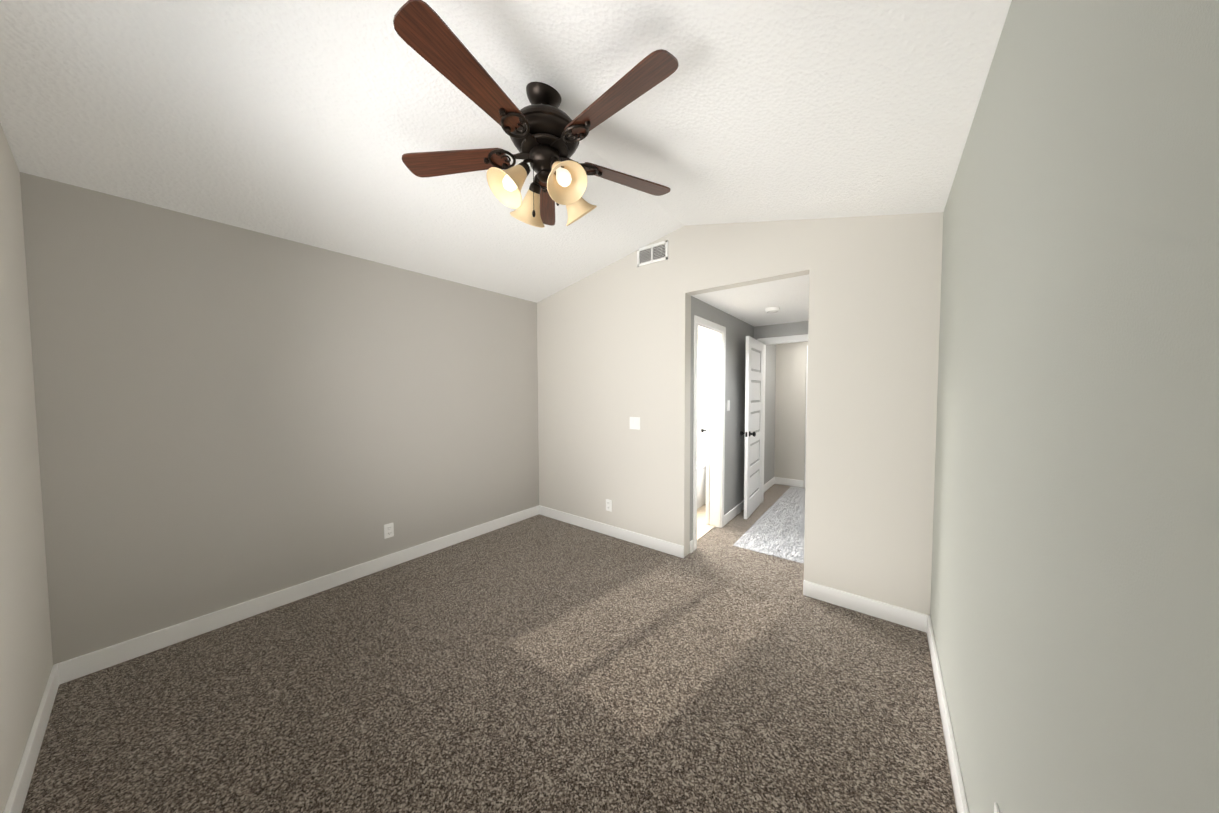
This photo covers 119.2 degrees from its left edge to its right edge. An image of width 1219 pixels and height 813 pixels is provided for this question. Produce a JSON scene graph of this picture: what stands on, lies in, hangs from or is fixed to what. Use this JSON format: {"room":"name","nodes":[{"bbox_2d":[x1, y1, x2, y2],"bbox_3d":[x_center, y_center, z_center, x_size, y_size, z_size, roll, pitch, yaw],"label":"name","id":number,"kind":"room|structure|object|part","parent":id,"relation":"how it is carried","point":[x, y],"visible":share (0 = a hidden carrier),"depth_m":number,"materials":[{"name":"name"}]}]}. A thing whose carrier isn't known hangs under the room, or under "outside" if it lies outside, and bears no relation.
{"room":"empty bedroom","nodes":[
{"label":"empty bedroom","id":0,"kind":"room"},
{"bbox_2d":[0,123,52,812],"bbox_3d":[-1.391,-0.006,0.603,3.410,2.810,0.110,2,3,38],"label":"wall","id":1,"kind":"structure","parent":0,"point":[26,661],"depth_m":1.43,"materials":[{"name":"white paint"}]},
{"bbox_2d":[3,662,66,812],"bbox_3d":[-1.349,1.343,0.706,3.410,0.105,0.014,2,3,38],"label":"baseboard","id":2,"kind":"structure","parent":1,"relation":"attached to","point":[58,675],"depth_m":1.38,"materials":[{"name":"white wood"}]},
{"bbox_2d":[20,172,538,664],"bbox_3d":[-1.810,0.026,2.946,0.110,2.560,3.304,2,3,38],"label":"wall","id":3,"kind":"structure","parent":0,"point":[228,416],"depth_m":2.21,"materials":[{"name":"grey paint"}]},
{"bbox_2d":[63,505,538,681],"bbox_3d":[-1.747,1.254,2.969,0.014,0.105,3.054,2,3,38],"label":"baseboard","id":4,"kind":"structure","parent":3,"relation":"attached to","point":[81,665],"depth_m":2.29,"materials":[{"name":"white wood"}]},
{"bbox_2d":[384,523,393,538],"bbox_3d":[-1.791,1.009,2.908,0.009,0.115,0.070,2,3,38],"label":"outlet","id":5,"kind":"object","parent":3,"relation":"attached to","point":[389,530],"visible":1,"depth_m":2.90,"materials":[{"name":"white plastic"}]},
{"bbox_2d":[22,484,956,812],"bbox_3d":[0.701,1.325,3.039,4.410,0.060,6.810,2,3,38],"label":"floor carpet","id":6,"kind":"object","parent":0,"point":[538,664],"visible":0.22,"depth_m":1.65,"materials":[{"name":"brown carpet"}]},
{"bbox_2d":[733,486,804,563],"bbox_3d":[2.177,1.241,4.124,0.640,0.002,2.586,2,3,38],"label":"rug","id":7,"kind":"object","parent":6,"relation":"on","point":[782,517],"visible":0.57,"depth_m":3.64,"materials":[{"name":"white fabric"}]},
{"bbox_2d":[0,0,1011,302],"bbox_3d":[-0.421,-1.306,1.817,3.630,0.516,3.304,2,3,38],"label":"ceiling","id":8,"kind":"structure","parent":0,"point":[310,122],"depth_m":1.52,"materials":[{"name":"white paint"}]},
{"bbox_2d":[393,0,678,227],"bbox_3d":[-0.276,-1.148,1.598,1.298,0.587,1.318,2,3,38],"label":"ceiling fan","id":9,"kind":"object","parent":8,"relation":"hanging from","point":[547,135],"visible":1,"depth_m":1.50,"materials":[{"name":"brown wood"}]},
{"bbox_3d":[-0.726,-1.155,1.692,0.504,0.007,0.134,0,-10,8],"label":"blade","id":10,"kind":"part","parent":9,"relation":"part of","materials":[{"name":"brown wood"}]},
{"bbox_3d":[-0.482,-1.138,1.242,0.134,0.007,0.504,-12,-3,26],"label":"blade","id":11,"kind":"part","parent":9,"relation":"part of","materials":[{"name":"brown wood"}]},
{"label":"blade","id":12,"kind":"part","parent":9,"relation":"part of","materials":[{"name":"brown wood"}]},
{"bbox_3d":[0.022,-1.144,1.335,0.504,0.007,0.134,2,15,44],"label":"blade","id":13,"kind":"part","parent":9,"relation":"part of","materials":[{"name":"brown wood"}]},
{"bbox_3d":[0.089,-1.164,1.842,0.504,0.007,0.134,-1,15,-28],"label":"blade","id":14,"kind":"part","parent":9,"relation":"part of","materials":[{"name":"brown wood"}]},
{"bbox_2d":[697,330,710,461],"bbox_3d":[0.841,0.090,5.128,2.030,2.240,0.110,2,3,38],"label":"wall","id":15,"kind":"structure","parent":0,"point":[702,386],"depth_m":4.74,"materials":[{"name":"white paint"}]},
{"bbox_2d":[697,501,714,540],"bbox_3d":[0.378,1.237,4.431,1.975,0.006,1.636,2,3,38],"label":"floor","id":16,"kind":"structure","parent":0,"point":[703,528],"depth_m":3.81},
{"bbox_2d":[697,460,709,508],"bbox_3d":[0.490,0.972,4.867,1.590,0.500,0.770,2,3,38],"label":"bathtub","id":17,"kind":"object","parent":16,"relation":"on","point":[701,483],"visible":0.06,"depth_m":4.42,"materials":[{"name":"white"}]},
{"bbox_2d":[690,296,775,540],"bbox_3d":[1.577,0.119,4.330,0.110,2.240,3.016,2,3,38],"label":"wall","id":18,"kind":"structure","parent":0,"point":[738,331],"depth_m":4.03,"materials":[{"name":"grey paint"}]},
{"bbox_2d":[701,334,709,523],"bbox_3d":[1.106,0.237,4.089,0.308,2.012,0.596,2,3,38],"label":"bathroom door","id":19,"kind":"structure","parent":18,"relation":"in","point":[707,430],"depth_m":3.77,"materials":[{"name":"white wood"}]},
{"bbox_2d":[693,315,725,550],"bbox_3d":[0.923,0.234,3.485,0.138,2.084,0.748,2,3,38],"label":"door frame","id":20,"kind":"structure","parent":18,"relation":"attached to","point":[717,332],"depth_m":3.70,"materials":[{"name":"white wood"}]},
{"bbox_2d":[727,400,729,410],"bbox_3d":[1.281,-0.010,3.843,0.010,0.115,0.070,2,3,38],"label":"light switch","id":21,"kind":"object","parent":18,"relation":"attached to","point":[728,405],"visible":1,"depth_m":3.83,"materials":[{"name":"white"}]},
{"bbox_2d":[724,500,743,525],"bbox_3d":[1.532,1.193,4.203,0.020,0.105,1.045,2,3,38],"label":"baseboard","id":22,"kind":"structure","parent":18,"relation":"attached to","point":[737,509],"depth_m":4.01,"materials":[{"name":"white wood"}]},
{"bbox_2d":[764,477,774,491],"bbox_3d":[2.233,1.154,5.117,0.014,0.105,1.040,2,3,38],"label":"baseboard","id":23,"kind":"structure","parent":18,"relation":"attached to","point":[771,482],"depth_m":5.25,"materials":[{"name":"white wood"}]},
{"bbox_2d":[537,212,942,614],"bbox_3d":[0.558,-0.114,3.131,3.410,2.810,0.110,2,3,38],"label":"wall","id":24,"kind":"structure","parent":0,"point":[614,347],"depth_m":2.44,"materials":[{"name":"white paint"}]},
{"bbox_2d":[606,499,611,511],"bbox_3d":[-0.009,0.977,3.540,0.070,0.115,0.009,2,3,38],"label":"outlet","id":25,"kind":"object","parent":24,"relation":"attached to","point":[608,505],"visible":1,"depth_m":3.53,"materials":[{"name":"white plastic"}]},
{"bbox_2d":[539,505,683,557],"bbox_3d":[-0.084,1.223,3.606,1.810,0.105,0.014,2,3,38],"label":"baseboard","id":26,"kind":"structure","parent":24,"relation":"attached to","point":[664,546],"depth_m":3.47,"materials":[{"name":"white wood"}]},
{"bbox_2d":[630,417,639,429],"bbox_3d":[0.234,0.155,3.317,0.116,0.115,0.010,2,3,38],"label":"light switch","id":27,"kind":"object","parent":24,"relation":"attached to","point":[634,422],"visible":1,"depth_m":3.31,"materials":[{"name":"white plastic"}]},
{"bbox_2d":[637,240,667,266],"bbox_3d":[0.374,-1.340,3.143,0.310,0.160,0.012,2,3,38],"label":"air vent","id":28,"kind":"object","parent":24,"relation":"in","point":[652,253],"visible":1,"depth_m":3.14,"materials":[{"name":"white metal"}]},
{"bbox_2d":[803,580,922,630],"bbox_3d":[1.606,1.269,2.303,0.640,0.105,0.014,2,3,38],"label":"baseboard","id":29,"kind":"structure","parent":24,"relation":"attached to","point":[885,611],"depth_m":2.28,"materials":[{"name":"white wood"}]},
{"bbox_2d":[692,274,808,326],"bbox_3d":[1.595,-1.052,4.336,4.140,0.100,3.126,2,3,38],"label":"ceiling","id":30,"kind":"structure","parent":0,"point":[749,304],"depth_m":3.24,"materials":[{"name":"white paint"}]},
{"bbox_2d":[765,307,779,312],"bbox_3d":[1.608,-0.950,3.538,0.140,0.039,0.140,2,3,38],"label":"smoke detector","id":31,"kind":"object","parent":30,"relation":"attached to","point":[772,309],"visible":0.98,"depth_m":3.49,"materials":[{"name":"white plastic"}]},
{"bbox_2d":[754,321,807,339],"bbox_3d":[2.233,0.116,4.346,0.910,2.240,0.110,2,3,38],"label":"wall","id":32,"kind":"structure","parent":0,"point":[784,329],"depth_m":4.34,"materials":[{"name":"grey paint"}]},
{"bbox_2d":[740,336,762,518],"bbox_3d":[1.714,0.230,4.204,0.167,2.012,0.717,2,3,38],"label":"bedroom door","id":33,"kind":"structure","parent":32,"relation":"in","point":[753,424],"depth_m":4.11,"materials":[{"name":"white wood"}]},
{"bbox_2d":[757,334,807,502],"bbox_3d":[2.233,0.194,4.349,0.828,2.084,0.138,2,3,38],"label":"door frame","id":34,"kind":"structure","parent":32,"relation":"attached to","point":[785,339],"depth_m":4.51,"materials":[{"name":"white wood"}]},
{"bbox_2d":[774,342,807,487],"bbox_3d":[3.323,0.088,4.957,2.110,2.240,0.110,2,3,38],"label":"wall","id":35,"kind":"structure","parent":0,"point":[790,407],"depth_m":5.34,"materials":[{"name":"white paint"}]},
{"bbox_2d":[775,477,803,487],"bbox_3d":[2.709,1.141,5.398,0.385,0.105,0.014,2,3,38],"label":"baseboard","id":36,"kind":"structure","parent":35,"relation":"attached to","point":[783,481],"depth_m":5.39,"materials":[{"name":"white wood"}]},
{"bbox_2d":[804,345,807,487],"bbox_3d":[3.248,0.164,5.018,0.868,2.084,0.138,2,3,38],"label":"door frame","id":37,"kind":"structure","parent":35,"relation":"attached to","point":[806,417],"depth_m":5.22,"materials":[{"name":"white wood"}]},
{"bbox_2d":[930,0,1218,812],"bbox_3d":[0.978,0.113,0.799,0.110,2.540,3.304,2,3,38],"label":"wall","id":38,"kind":"structure","parent":0,"point":[1074,610],"depth_m":0.53,"materials":[{"name":"grey paint"}]},
{"bbox_2d":[923,614,968,812],"bbox_3d":[0.942,1.328,0.897,0.014,0.105,3.054,2,3,38],"label":"baseboard","id":39,"kind":"structure","parent":38,"relation":"attached to","point":[955,771],"depth_m":1.43,"materials":[{"name":"white wood"}]},
{"bbox_2d":[994,803,999,812],"bbox_3d":[0.908,1.012,0.838,0.009,0.115,0.070,2,3,38],"label":"outlet","id":40,"kind":"object","parent":38,"relation":"attached to","point":[996,808],"visible":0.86,"depth_m":0.85,"materials":[{"name":"white plastic"}]}
]}

